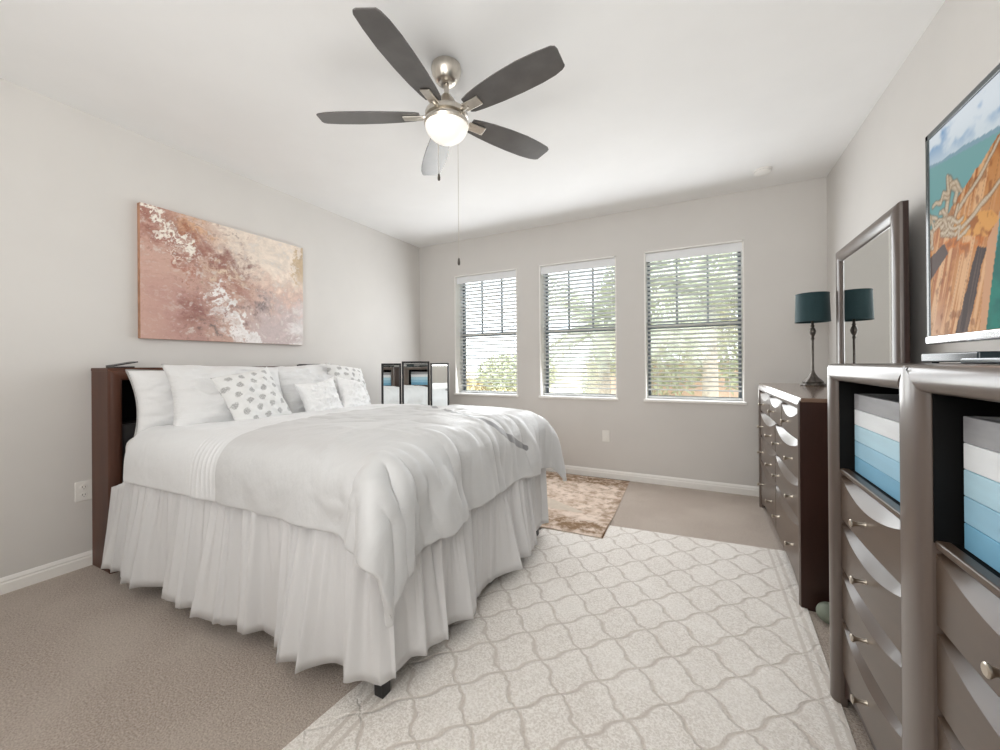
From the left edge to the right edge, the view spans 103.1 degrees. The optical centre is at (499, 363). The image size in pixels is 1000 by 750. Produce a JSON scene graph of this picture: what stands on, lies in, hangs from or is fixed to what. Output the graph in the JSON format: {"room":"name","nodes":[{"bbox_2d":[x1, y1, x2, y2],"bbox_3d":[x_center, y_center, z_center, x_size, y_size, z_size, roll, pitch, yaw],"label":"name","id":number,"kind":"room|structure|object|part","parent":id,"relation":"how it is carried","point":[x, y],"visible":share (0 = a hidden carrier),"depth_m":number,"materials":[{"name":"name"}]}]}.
{"room":"bedroom","nodes":[
{"label":"bedroom","id":0,"kind":"room"},
{"bbox_2d":[0,78,419,577],"bbox_3d":[-2.516,-0.148,2.587,0.200,2.740,6.533,0,0,27],"label":"wall","id":1,"kind":"structure","parent":0,"point":[73,181],"depth_m":2.41,"materials":[{"name":"beige paint"}]},
{"bbox_2d":[0,550,92,594],"bbox_3d":[-2.419,1.178,2.519,0.014,0.086,6.093,0,0,27],"label":"baseboard","id":2,"kind":"structure","parent":1,"relation":"attached to","point":[16,581],"depth_m":2.23,"materials":[{"name":"white paint"}]},
{"bbox_2d":[74,480,91,501],"bbox_3d":[-2.497,0.766,2.379,0.010,0.118,0.076,0,0,27],"label":"power outlet","id":3,"kind":"object","parent":1,"relation":"attached to","point":[83,489],"visible":1,"depth_m":2.38,"materials":[{"name":"white plastic"}]},
{"bbox_2d":[80,492,87,497],"bbox_3d":[-2.497,0.790,2.379,0.009,0.034,0.034,0,0,27],"label":"socket","id":4,"kind":"object","parent":3,"relation":"attached to","point":[82,494],"depth_m":2.38,"materials":[{"name":"white plastic"}]},
{"bbox_2d":[80,484,87,489],"bbox_3d":[-2.497,0.744,2.379,0.009,0.034,0.034,0,0,27],"label":"socket","id":5,"kind":"object","parent":3,"relation":"attached to","point":[82,486],"depth_m":2.38,"materials":[{"name":"white plastic"}]},
{"bbox_2d":[137,202,302,344],"bbox_3d":[-2.105,-0.612,3.139,0.038,0.894,1.191,0,0,27],"label":"canvas painting","id":6,"kind":"object","parent":1,"relation":"attached to","point":[199,279],"visible":1,"depth_m":2.99,"materials":[{"name":"fabric"}]},
{"bbox_2d":[0,471,873,749],"bbox_3d":[-0.519,1.265,1.575,4.656,0.120,6.533,0,0,27],"label":"floor","id":7,"kind":"structure","parent":0,"point":[89,660],"depth_m":1.58,"materials":[{"name":"beige carpet"}]},
{"bbox_2d":[91,366,538,698],"bbox_3d":[-1.078,0.615,2.611,2.298,1.192,1.639,0,0,27],"label":"bed","id":8,"kind":"object","parent":7,"relation":"on","point":[114,411],"visible":0.18,"depth_m":2.34,"materials":[{"name":"brown wood"}]},
{"bbox_2d":[106,361,137,367],"bbox_3d":[-2.337,0.009,2.453,0.110,0.039,0.118,0,0,27],"label":"case","id":9,"kind":"object","parent":8,"relation":"on","point":[130,362],"visible":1,"depth_m":2.43,"materials":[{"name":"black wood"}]},
{"bbox_3d":[-1.918,0.641,3.038,0.022,0.555,1.535,0,0,27],"label":"padded panel","id":10,"kind":"part","parent":8,"relation":"part of","materials":[{"name":"white fabric"}]},
{"bbox_3d":[-1.891,0.628,3.024,0.022,1.180,1.635,0,0,27],"label":"frame","id":11,"kind":"part","parent":8,"relation":"part of","materials":[{"name":"brown wood"}]},
{"bbox_2d":[125,369,173,436],"bbox_3d":[-1.950,0.233,2.561,0.228,0.397,0.690,0,0,27],"label":"bed pillow","id":12,"kind":"object","parent":8,"relation":"on","point":[151,388],"visible":0.32,"depth_m":2.31,"materials":[{"name":"white fabric"}]},
{"bbox_3d":[-2.000,0.623,3.079,0.230,1.192,1.639,0,0,27],"label":"headboard","id":13,"kind":"part","parent":8,"relation":"part of","materials":[{"name":"brown wood"}]},
{"bbox_2d":[161,364,282,425],"bbox_3d":[-1.726,0.216,2.561,0.339,0.424,0.684,-1,0,40],"label":"pillow sham","id":14,"kind":"object","parent":8,"relation":"on","point":[196,399],"visible":0.45,"depth_m":2.35,"materials":[{"name":"white fabric"}]},
{"bbox_2d":[101,468,548,685],"bbox_3d":[-0.932,0.879,2.518,2.269,0.539,1.913,0,0,27],"label":"bed skirt","id":15,"kind":"object","parent":8,"relation":"hanging from","point":[301,587],"visible":0.65,"depth_m":1.69,"materials":[{"name":"white fabric"}]},
{"bbox_2d":[123,404,566,627],"bbox_3d":[-0.805,0.569,2.475,1.974,0.567,1.882,0,0,27],"label":"comforter","id":16,"kind":"object","parent":8,"relation":"on","point":[392,481],"visible":0.95,"depth_m":1.70,"materials":[{"name":"white fabric"}]},
{"bbox_2d":[210,367,292,420],"bbox_3d":[-1.562,0.220,2.522,0.235,0.395,0.423,0,0,27],"label":"throw pillow","id":17,"kind":"object","parent":16,"relation":"on","point":[255,394],"visible":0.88,"depth_m":2.45,"materials":[{"name":"white fabric"}]},
{"bbox_2d":[268,363,331,412],"bbox_3d":[-1.479,0.205,3.108,0.298,0.413,0.653,0,0,27],"label":"pillow sham","id":18,"kind":"object","parent":16,"relation":"on","point":[289,376],"visible":0.44,"depth_m":2.92,"materials":[{"name":"white fabric"}]},
{"bbox_2d":[294,376,343,411],"bbox_3d":[-1.309,0.258,2.898,0.202,0.313,0.355,0,0,27],"label":"fluffy cushion","id":19,"kind":"object","parent":16,"relation":"on","point":[323,395],"visible":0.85,"depth_m":2.82,"materials":[{"name":"white fabric"}]},
{"bbox_2d":[326,363,370,403],"bbox_3d":[-1.275,0.204,3.363,0.239,0.414,0.428,0,0,27],"label":"throw pillow","id":20,"kind":"object","parent":16,"relation":"on","point":[345,372],"visible":0.38,"depth_m":3.30,"materials":[{"name":"white fabric"}]},
{"bbox_2d":[335,376,368,407],"bbox_3d":[-1.179,0.258,3.180,0.201,0.317,0.344,0,0,27],"label":"fluffy cushion","id":21,"kind":"object","parent":16,"relation":"on","point":[351,393],"visible":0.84,"depth_m":3.10,"materials":[{"name":"white fabric"}]},
{"bbox_3d":[-0.425,1.028,1.432,0.056,0.328,0.056,0,0,27],"label":"leg","id":22,"kind":"part","parent":8,"relation":"part of","materials":[{"name":"black wood"}]},
{"bbox_2d":[282,525,856,749],"bbox_3d":[0.489,1.192,1.737,1.660,0.010,2.535,0,0,27],"label":"area rug","id":23,"kind":"object","parent":7,"relation":"on","point":[628,638],"visible":0.87,"depth_m":1.56,"materials":[{"name":"beige carpet"}]},
{"bbox_2d":[540,471,629,538],"bbox_3d":[0.255,1.193,3.708,1.716,0.018,1.493,0,0,27],"label":"rug","id":24,"kind":"object","parent":7,"relation":"on","point":[580,504],"visible":0.34,"depth_m":3.37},
{"bbox_2d":[757,383,828,611],"bbox_3d":[2.019,0.676,2.509,0.543,1.022,1.568,0,0,27],"label":"dresser","id":25,"kind":"object","parent":7,"relation":"on","point":[792,425],"visible":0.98,"depth_m":1.97,"materials":[{"name":"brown wood"}]},
{"bbox_3d":[2.042,0.309,3.041,0.036,0.152,0.473,0,0,27],"label":"drawer","id":26,"kind":"part","parent":25,"relation":"part of","materials":[{"name":"brown wood"}]},
{"bbox_3d":[1.992,0.941,2.932,0.036,0.282,0.716,0,0,27],"label":"drawer","id":27,"kind":"part","parent":25,"relation":"part of","materials":[{"name":"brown wood"}]},
{"bbox_3d":[1.990,0.693,2.932,0.036,0.186,0.716,0,0,27],"label":"drawer","id":28,"kind":"part","parent":25,"relation":"part of","materials":[{"name":"brown wood"}]},
{"bbox_3d":[1.988,0.492,2.932,0.036,0.188,0.716,0,0,27],"label":"drawer","id":29,"kind":"part","parent":25,"relation":"part of","materials":[{"name":"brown wood"}]},
{"bbox_3d":[1.822,0.310,2.608,0.036,0.152,0.473,0,0,27],"label":"drawer","id":30,"kind":"part","parent":25,"relation":"part of","materials":[{"name":"brown wood"}]},
{"bbox_3d":[1.815,0.681,2.612,0.026,1.016,1.560,0,0,27],"label":"frame","id":31,"kind":"part","parent":25,"relation":"part of","materials":[{"name":"wood"}]},
{"bbox_3d":[1.831,1.129,2.605,0.022,0.084,1.460,0,0,27],"label":"rail","id":32,"kind":"part","parent":25,"relation":"part of","materials":[{"name":"brown wood"}]},
{"bbox_3d":[1.659,0.493,2.283,0.036,0.188,0.716,0,0,27],"label":"drawer","id":33,"kind":"part","parent":25,"relation":"part of","materials":[{"name":"brown wood"}]},
{"bbox_3d":[1.660,0.695,2.283,0.036,0.186,0.716,0,0,27],"label":"drawer","id":34,"kind":"part","parent":25,"relation":"part of","materials":[{"name":"brown wood"}]},
{"bbox_3d":[1.662,0.943,2.283,0.036,0.282,0.716,0,0,27],"label":"drawer","id":35,"kind":"part","parent":25,"relation":"part of","materials":[{"name":"brown wood"}]},
{"bbox_3d":[1.602,0.311,2.175,0.036,0.152,0.473,0,0,27],"label":"drawer","id":36,"kind":"part","parent":25,"relation":"part of","materials":[{"name":"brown wood"}]},
{"bbox_2d":[795,291,830,385],"bbox_3d":[2.272,-0.170,2.883,0.212,0.668,0.212,0,0,27],"label":"table lamp","id":37,"kind":"object","parent":25,"relation":"on","point":[810,307],"visible":1,"depth_m":2.83,"materials":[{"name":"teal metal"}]},
{"bbox_3d":[2.272,-0.137,2.883,0.042,0.378,0.042,0,0,27],"label":"stem","id":38,"kind":"part","parent":37,"relation":"part of","materials":[{"name":"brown metal"}]},
{"bbox_3d":[2.270,-0.401,2.884,0.208,0.206,0.208,0,0,27],"label":"lamp shade","id":39,"kind":"part","parent":37,"relation":"part of","materials":[{"name":"teal fabric"}]},
{"bbox_2d":[836,200,909,363],"bbox_3d":[2.111,-0.298,2.278,0.071,0.924,0.965,0,0,27],"label":"dresser mirror","id":40,"kind":"object","parent":25,"relation":"on","point":[873,285],"visible":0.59,"depth_m":2.12,"materials":[{"name":"silver wood"}]},
{"bbox_2d":[842,227,891,363],"bbox_3d":[2.099,-0.298,2.284,0.004,0.762,0.803,0,0,27],"label":"mirror glass","id":41,"kind":"object","parent":40,"relation":"attached to","point":[866,267],"depth_m":2.23,"materials":[{"name":"white"}]},
{"bbox_2d":[816,602,829,624],"bbox_3d":[1.508,1.145,1.816,0.100,0.090,0.100,0,0,27],"label":"ball","id":42,"kind":"object","parent":7,"relation":"on","point":[822,608],"visible":0.54,"depth_m":1.80,"materials":[{"name":"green rubber"}]},
{"bbox_2d":[827,363,999,749],"bbox_3d":[1.133,0.596,0.769,0.543,1.190,1.255,0,0,27],"label":"dresser","id":43,"kind":"object","parent":7,"relation":"on","point":[914,614],"visible":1,"depth_m":0.85,"materials":[{"name":"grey wood"}]},
{"bbox_3d":[1.051,0.473,1.165,0.038,0.023,0.023,0,0,27],"label":"knob","id":44,"kind":"part","parent":43,"relation":"part of","materials":[{"name":"grey metal"}]},
{"bbox_3d":[1.053,0.811,1.165,0.038,0.023,0.023,0,0,27],"label":"knob","id":45,"kind":"part","parent":43,"relation":"part of","materials":[{"name":"grey metal"}]},
{"bbox_3d":[1.052,0.640,1.165,0.038,0.023,0.023,0,0,27],"label":"knob","id":46,"kind":"part","parent":43,"relation":"part of","materials":[{"name":"grey metal"}]},
{"bbox_3d":[1.055,0.992,1.165,0.038,0.023,0.023,0,0,27],"label":"knob","id":47,"kind":"part","parent":43,"relation":"part of","materials":[{"name":"grey metal"}]},
{"bbox_3d":[0.947,1.119,0.867,0.022,0.088,1.132,0,0,27],"label":"rail","id":48,"kind":"part","parent":43,"relation":"part of","materials":[{"name":"brown wood"}]},
{"bbox_3d":[1.082,0.463,1.149,0.036,0.154,0.500,0,0,27],"label":"drawer","id":49,"kind":"part","parent":43,"relation":"part of","materials":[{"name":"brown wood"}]},
{"bbox_3d":[1.083,0.630,1.149,0.036,0.160,0.500,0,0,27],"label":"drawer","id":50,"kind":"part","parent":43,"relation":"part of","materials":[{"name":"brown wood"}]},
{"bbox_3d":[1.086,0.981,1.149,0.036,0.178,0.500,0,0,27],"label":"drawer","id":51,"kind":"part","parent":43,"relation":"part of","materials":[{"name":"brown wood"}]},
{"bbox_3d":[1.085,0.801,1.149,0.036,0.162,0.500,0,0,27],"label":"drawer","id":52,"kind":"part","parent":43,"relation":"part of","materials":[{"name":"brown wood"}]},
{"bbox_2d":[854,394,899,501],"bbox_3d":[1.274,0.232,1.047,0.404,0.262,0.450,0,0,27],"label":"storage box","id":53,"kind":"object","parent":43,"relation":"in","point":[877,440],"visible":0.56,"depth_m":1.16,"materials":[{"name":"blue fabric"}]},
{"bbox_3d":[0.800,0.802,0.589,0.036,0.162,0.500,0,0,27],"label":"drawer","id":54,"kind":"part","parent":43,"relation":"part of","materials":[{"name":"brown wood"}]},
{"bbox_2d":[921,351,999,362],"bbox_3d":[1.309,-0.015,1.052,0.180,0.030,0.282,0,0,27],"label":"media box","id":55,"kind":"object","parent":43,"relation":"on","point":[952,356],"visible":0.71,"depth_m":1.05,"materials":[{"name":"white plastic"}]},
{"bbox_2d":[925,63,999,363],"bbox_3d":[1.115,-0.348,0.709,0.230,0.697,1.105,0,0,27],"label":"television","id":56,"kind":"object","parent":43,"relation":"on","point":[962,152],"visible":1,"depth_m":1.05,"materials":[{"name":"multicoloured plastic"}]},
{"bbox_3d":[0.797,0.464,0.590,0.036,0.154,0.500,0,0,27],"label":"drawer","id":57,"kind":"part","parent":43,"relation":"part of","materials":[{"name":"brown wood"}]},
{"bbox_3d":[0.799,0.631,0.589,0.036,0.160,0.500,0,0,27],"label":"drawer","id":58,"kind":"part","parent":43,"relation":"part of","materials":[{"name":"brown wood"}]},
{"bbox_2d":[963,416,999,572],"bbox_3d":[0.991,0.233,0.489,0.404,0.262,0.450,0,0,27],"label":"storage box","id":59,"kind":"object","parent":43,"relation":"in","point":[981,434],"visible":1,"depth_m":0.73,"materials":[{"name":"blue fabric"}]},
{"bbox_3d":[0.766,0.474,0.606,0.038,0.023,0.023,0,0,27],"label":"knob","id":60,"kind":"part","parent":43,"relation":"part of","materials":[{"name":"grey metal"}]},
{"bbox_3d":[-0.889,0.870,4.245,0.785,0.685,0.817,0,0,27],"label":"side table","id":61,"kind":"object","parent":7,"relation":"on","visible":0},
{"bbox_2d":[381,361,448,405],"bbox_3d":[-0.904,0.253,4.266,0.714,0.545,0.077,0,0,-18],"label":"mirror","id":62,"kind":"object","parent":61,"relation":"on","point":[422,386],"visible":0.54,"depth_m":4.28,"materials":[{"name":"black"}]},
{"bbox_3d":[-1.143,0.265,4.179,0.205,0.525,0.021,0,0,-28],"label":"panel","id":63,"kind":"part","parent":62,"relation":"part of","materials":[{"name":"black wood"}]},
{"bbox_2d":[383,365,398,403],"bbox_3d":[-1.144,0.265,4.180,0.169,0.489,0.009,0,0,-28],"label":"mirror glass","id":64,"kind":"object","parent":62,"relation":"attached to","point":[390,372],"depth_m":4.17,"materials":[{"name":"white"}]},
{"bbox_3d":[-0.908,0.253,4.284,0.295,0.545,0.021,0,0,-22],"label":"panel","id":65,"kind":"part","parent":62,"relation":"part of","materials":[{"name":"black wood"}]},
{"bbox_2d":[404,363,427,404],"bbox_3d":[-0.908,0.253,4.285,0.259,0.509,0.010,0,0,-22],"label":"mirror glass","id":66,"kind":"object","parent":62,"relation":"attached to","point":[415,374],"depth_m":4.28,"materials":[{"name":"white"}]},
{"bbox_3d":[-0.659,0.261,4.343,0.206,0.525,0.021,0,0,-2],"label":"panel","id":67,"kind":"part","parent":62,"relation":"part of","materials":[{"name":"white glass"}]},
{"bbox_2d":[432,365,446,405],"bbox_3d":[-0.659,0.261,4.343,0.170,0.489,0.009,0,0,-2],"label":"mirror glass","id":68,"kind":"object","parent":62,"relation":"attached to","point":[439,372],"depth_m":4.34,"materials":[{"name":"white"}]},
{"bbox_2d":[0,0,944,247],"bbox_3d":[-0.541,-1.610,1.580,4.656,0.150,6.533,0,0,27],"label":"ceiling","id":69,"kind":"structure","parent":0,"point":[652,103],"depth_m":2.21,"materials":[{"name":"white paint"}]},
{"bbox_2d":[316,7,564,264],"bbox_3d":[-0.270,-1.034,2.014,1.268,1.005,1.263,0,0,27],"label":"ceiling fan","id":70,"kind":"object","parent":69,"relation":"hanging from","point":[446,123],"visible":1,"depth_m":1.95,"materials":[{"name":"silver metal"}]},
{"bbox_3d":[-0.675,-1.273,2.058,0.528,0.035,0.149,0,0,1],"label":"blade","id":71,"kind":"part","parent":70,"relation":"part of","materials":[{"name":"wood"}]},
{"bbox_3d":[-0.407,-1.275,1.673,0.149,0.035,0.528,0,0,19],"label":"blade","id":72,"kind":"part","parent":70,"relation":"part of","materials":[{"name":"grey wood"}]},
{"bbox_3d":[-0.391,-1.274,2.432,0.149,0.035,0.528,0,0,-17],"label":"blade","id":73,"kind":"part","parent":70,"relation":"part of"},
{"bbox_3d":[-0.275,-1.186,2.050,0.222,0.096,0.222,0,0,27],"label":"light globe","id":74,"kind":"part","parent":70,"relation":"part of","materials":[{"name":"white glass"}]},
{"bbox_3d":[-0.226,-0.901,2.154,0.002,0.670,0.002,0,0,27],"label":"pull chain","id":75,"kind":"part","parent":70,"relation":"part of","materials":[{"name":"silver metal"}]},
{"bbox_3d":[0.052,-1.278,2.278,0.528,0.035,0.149,0,0,-35],"label":"blade","id":76,"kind":"part","parent":70,"relation":"part of","materials":[{"name":"grey wood"}]},
{"bbox_3d":[0.043,-1.279,1.808,0.528,0.035,0.149,-1,0,37],"label":"blade","id":77,"kind":"part","parent":70,"relation":"part of","materials":[{"name":"wood"}]},
{"bbox_2d":[754,166,771,175],"bbox_3d":[2.111,-1.536,3.186,0.124,0.034,0.124,0,0,27],"label":"smoke detector","id":78,"kind":"object","parent":69,"relation":"attached to","point":[765,170],"visible":1,"depth_m":3.16,"materials":[{"name":"white plastic"}]},
{"bbox_2d":[419,177,827,486],"bbox_3d":[0.896,-0.171,4.383,4.256,2.740,0.240,0,0,27],"label":"wall","id":79,"kind":"structure","parent":0,"point":[783,228],"depth_m":3.92,"materials":[{"name":"beige paint"}]},
{"bbox_2d":[454,268,518,396],"bbox_3d":[-0.135,-0.350,4.894,0.884,1.494,0.262,0,0,27],"label":"window","id":80,"kind":"structure","parent":79,"relation":"in","point":[458,387],"depth_m":5.01,"materials":[{"name":"white paint"}]},
{"bbox_3d":[-0.129,0.383,4.892,0.884,0.026,0.262,0,0,27],"label":"sill","id":81,"kind":"part","parent":80,"relation":"part of","materials":[{"name":"white paint"}]},
{"bbox_2d":[457,270,516,393],"bbox_3d":[-0.146,-0.359,4.871,0.832,1.451,0.108,0,0,27],"label":"window blind","id":82,"kind":"object","parent":80,"relation":"attached to","point":[508,274],"visible":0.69,"depth_m":4.89,"materials":[{"name":"white plastic"}]},
{"bbox_3d":[-0.414,-0.345,5.037,0.002,1.400,0.056,0,0,27],"label":"ladder cord","id":83,"kind":"part","parent":82,"relation":"part of","materials":[{"name":"white fabric"}]},
{"bbox_3d":[-0.129,0.357,4.893,0.828,0.018,0.052,0,0,27],"label":"rail","id":84,"kind":"part","parent":82,"relation":"part of","materials":[{"name":"white plastic"}]},
{"bbox_3d":[0.146,-0.350,4.752,0.002,1.400,0.056,0,0,27],"label":"ladder cord","id":85,"kind":"part","parent":82,"relation":"part of","materials":[{"name":"white fabric"}]},
{"bbox_3d":[-0.101,-0.361,4.960,0.836,0.044,0.052,0,0,27],"label":"meeting rail","id":86,"kind":"part","parent":80,"relation":"part of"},
{"bbox_2d":[539,256,617,400],"bbox_3d":[0.873,-0.359,4.381,0.872,1.494,0.262,0,0,27],"label":"window","id":87,"kind":"structure","parent":79,"relation":"in","point":[542,333],"depth_m":4.47,"materials":[{"name":"white paint"}]},
{"bbox_2d":[541,258,615,396],"bbox_3d":[0.862,-0.368,4.359,0.832,1.451,0.108,0,0,27],"label":"window blind","id":88,"kind":"object","parent":87,"relation":"attached to","point":[610,262],"visible":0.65,"depth_m":4.36,"materials":[{"name":"white plastic"}]},
{"bbox_3d":[0.594,-0.354,4.524,0.002,1.400,0.056,0,0,27],"label":"ladder cord","id":89,"kind":"part","parent":88,"relation":"part of","materials":[{"name":"white fabric"}]},
{"bbox_3d":[0.879,0.349,4.381,0.828,0.018,0.052,0,0,27],"label":"rail","id":90,"kind":"part","parent":88,"relation":"part of","materials":[{"name":"white plastic"}]},
{"bbox_3d":[1.154,-0.358,4.240,0.002,1.400,0.056,0,0,27],"label":"ladder cord","id":91,"kind":"part","parent":88,"relation":"part of","materials":[{"name":"white fabric"}]},
{"bbox_3d":[1.176,-0.736,4.180,0.012,0.585,0.012,0,0,4],"label":"pull cord","id":92,"kind":"part","parent":88,"relation":"part of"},
{"bbox_3d":[0.879,0.375,4.380,0.872,0.026,0.262,0,0,27],"label":"sill","id":93,"kind":"part","parent":87,"relation":"part of","materials":[{"name":"white paint"}]},
{"bbox_3d":[0.907,-0.369,4.448,0.824,0.044,0.052,0,0,27],"label":"meeting rail","id":94,"kind":"part","parent":87,"relation":"part of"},
{"bbox_2d":[602,430,609,441],"bbox_3d":[1.104,0.760,4.139,0.076,0.118,0.010,0,0,27],"label":"wall plate","id":95,"kind":"object","parent":79,"relation":"attached to","point":[605,433],"visible":1,"depth_m":4.14,"materials":[{"name":"white plastic"}]},
{"bbox_2d":[546,465,758,496],"bbox_3d":[0.849,1.156,4.267,4.256,0.086,0.014,0,0,27],"label":"baseboard","id":96,"kind":"structure","parent":79,"relation":"attached to","point":[603,473],"depth_m":3.87,"materials":[{"name":"white paint"}]},
{"bbox_2d":[644,239,746,404],"bbox_3d":[1.875,-0.368,3.872,0.878,1.494,0.262,0,0,27],"label":"window","id":97,"kind":"structure","parent":79,"relation":"in","point":[647,392],"depth_m":3.81,"materials":[{"name":"white paint"}]},
{"bbox_2d":[646,242,742,400],"bbox_3d":[1.864,-0.376,3.849,0.832,1.451,0.108,0,0,27],"label":"window blind","id":98,"kind":"object","parent":97,"relation":"attached to","point":[732,247],"visible":1,"depth_m":3.85,"materials":[{"name":"white plastic"}]},
{"bbox_3d":[1.596,-0.362,4.015,0.002,1.400,0.056,0,0,27],"label":"ladder cord","id":99,"kind":"part","parent":98,"relation":"part of","materials":[{"name":"white fabric"}]},
{"bbox_3d":[1.881,0.340,3.872,0.828,0.018,0.052,0,0,27],"label":"rail","id":100,"kind":"part","parent":98,"relation":"part of","materials":[{"name":"white plastic"}]},
{"bbox_3d":[2.156,-0.367,3.730,0.002,1.400,0.056,0,0,27],"label":"ladder cord","id":101,"kind":"part","parent":98,"relation":"part of","materials":[{"name":"white fabric"}]},
{"bbox_3d":[2.178,-0.745,3.671,0.012,0.585,0.012,0,0,4],"label":"pull cord","id":102,"kind":"part","parent":98,"relation":"part of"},
{"bbox_3d":[1.909,-0.378,3.939,0.830,0.044,0.052,0,0,27],"label":"meeting rail","id":103,"kind":"part","parent":97,"relation":"part of","materials":[{"name":"white plastic"}]},
{"bbox_3d":[1.881,0.366,3.871,0.878,0.026,0.262,0,0,27],"label":"sill","id":104,"kind":"part","parent":97,"relation":"part of","materials":[{"name":"white paint"}]},
{"bbox_2d":[827,0,999,364],"bbox_3d":[1.456,-0.182,0.568,0.200,2.740,6.533,0,0,27],"label":"wall","id":105,"kind":"structure","parent":0,"point":[883,165],"depth_m":1.96,"materials":[{"name":"beige paint"}]},
{"label":"outside","id":106,"kind":"structure","parent":0,"visible":0},
{"bbox_2d":[467,369,586,392],"bbox_3d":[21.431,1.426,42.132,120.000,0.150,85.467,0,0,27],"label":"ground","id":107,"kind":"structure","parent":106,"point":[560,390],"depth_m":29.78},
{"bbox_2d":[467,377,492,390],"bbox_3d":[-1.456,1.009,16.001,2.650,0.983,2.622,0,0,27],"label":"shrub","id":108,"kind":"object","parent":107,"relation":"on","point":[468,380],"visible":0.13,"depth_m":15.49,"materials":[{"name":"plant"}]},
{"bbox_2d":[492,388,512,390],"bbox_3d":[0.094,1.072,10.950,1.378,0.809,1.408,0,0,27],"label":"shrub","id":109,"kind":"object","parent":107,"relation":"on","point":[500,389],"visible":0.04,"depth_m":10.97,"materials":[{"name":"green plant"}]},
{"bbox_2d":[474,352,557,390],"bbox_3d":[0.677,0.492,15.938,3.497,1.979,3.514,0,0,27],"label":"shrub","id":110,"kind":"object","parent":107,"relation":"on","point":[500,356],"visible":0.37,"depth_m":15.15,"materials":[{"name":"green plant"}]},
{"bbox_2d":[512,259,701,394],"bbox_3d":[1.972,-0.160,7.243,3.275,3.215,3.492,0,0,27],"label":"palm tree","id":111,"kind":"object","parent":107,"relation":"on","point":[600,391],"visible":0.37,"depth_m":7.01,"materials":[{"name":"green plant"}]},
{"bbox_2d":[588,256,730,395],"bbox_3d":[3.888,-0.885,9.915,3.523,4.652,3.493,0,0,27],"label":"shrub","id":112,"kind":"object","parent":107,"relation":"on","point":[653,392],"visible":0.12,"depth_m":9.33,"materials":[{"name":"green plant"}]},
{"bbox_2d":[587,361,737,396],"bbox_3d":[5.708,0.686,10.113,7.100,1.470,0.300,0,0,27],"label":"wall","id":113,"kind":"structure","parent":107,"relation":"on","point":[613,391],"depth_m":10.36,"materials":[{"name":"paint"}]},
{"bbox_2d":[596,252,737,396],"bbox_3d":[3.358,-0.199,6.153,3.510,3.268,3.533,0,0,27],"label":"palm tree","id":114,"kind":"object","parent":107,"relation":"on","point":[704,393],"visible":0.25,"depth_m":6.04,"materials":[{"name":"green plant"}]},
{"bbox_2d":[699,253,737,395],"bbox_3d":[5.316,-1.092,7.835,2.706,5.033,2.741,0,0,27],"label":"shrub","id":115,"kind":"object","parent":107,"relation":"on","point":[731,334],"visible":0.03,"depth_m":7.94,"materials":[{"name":"green plant"}]}
]}

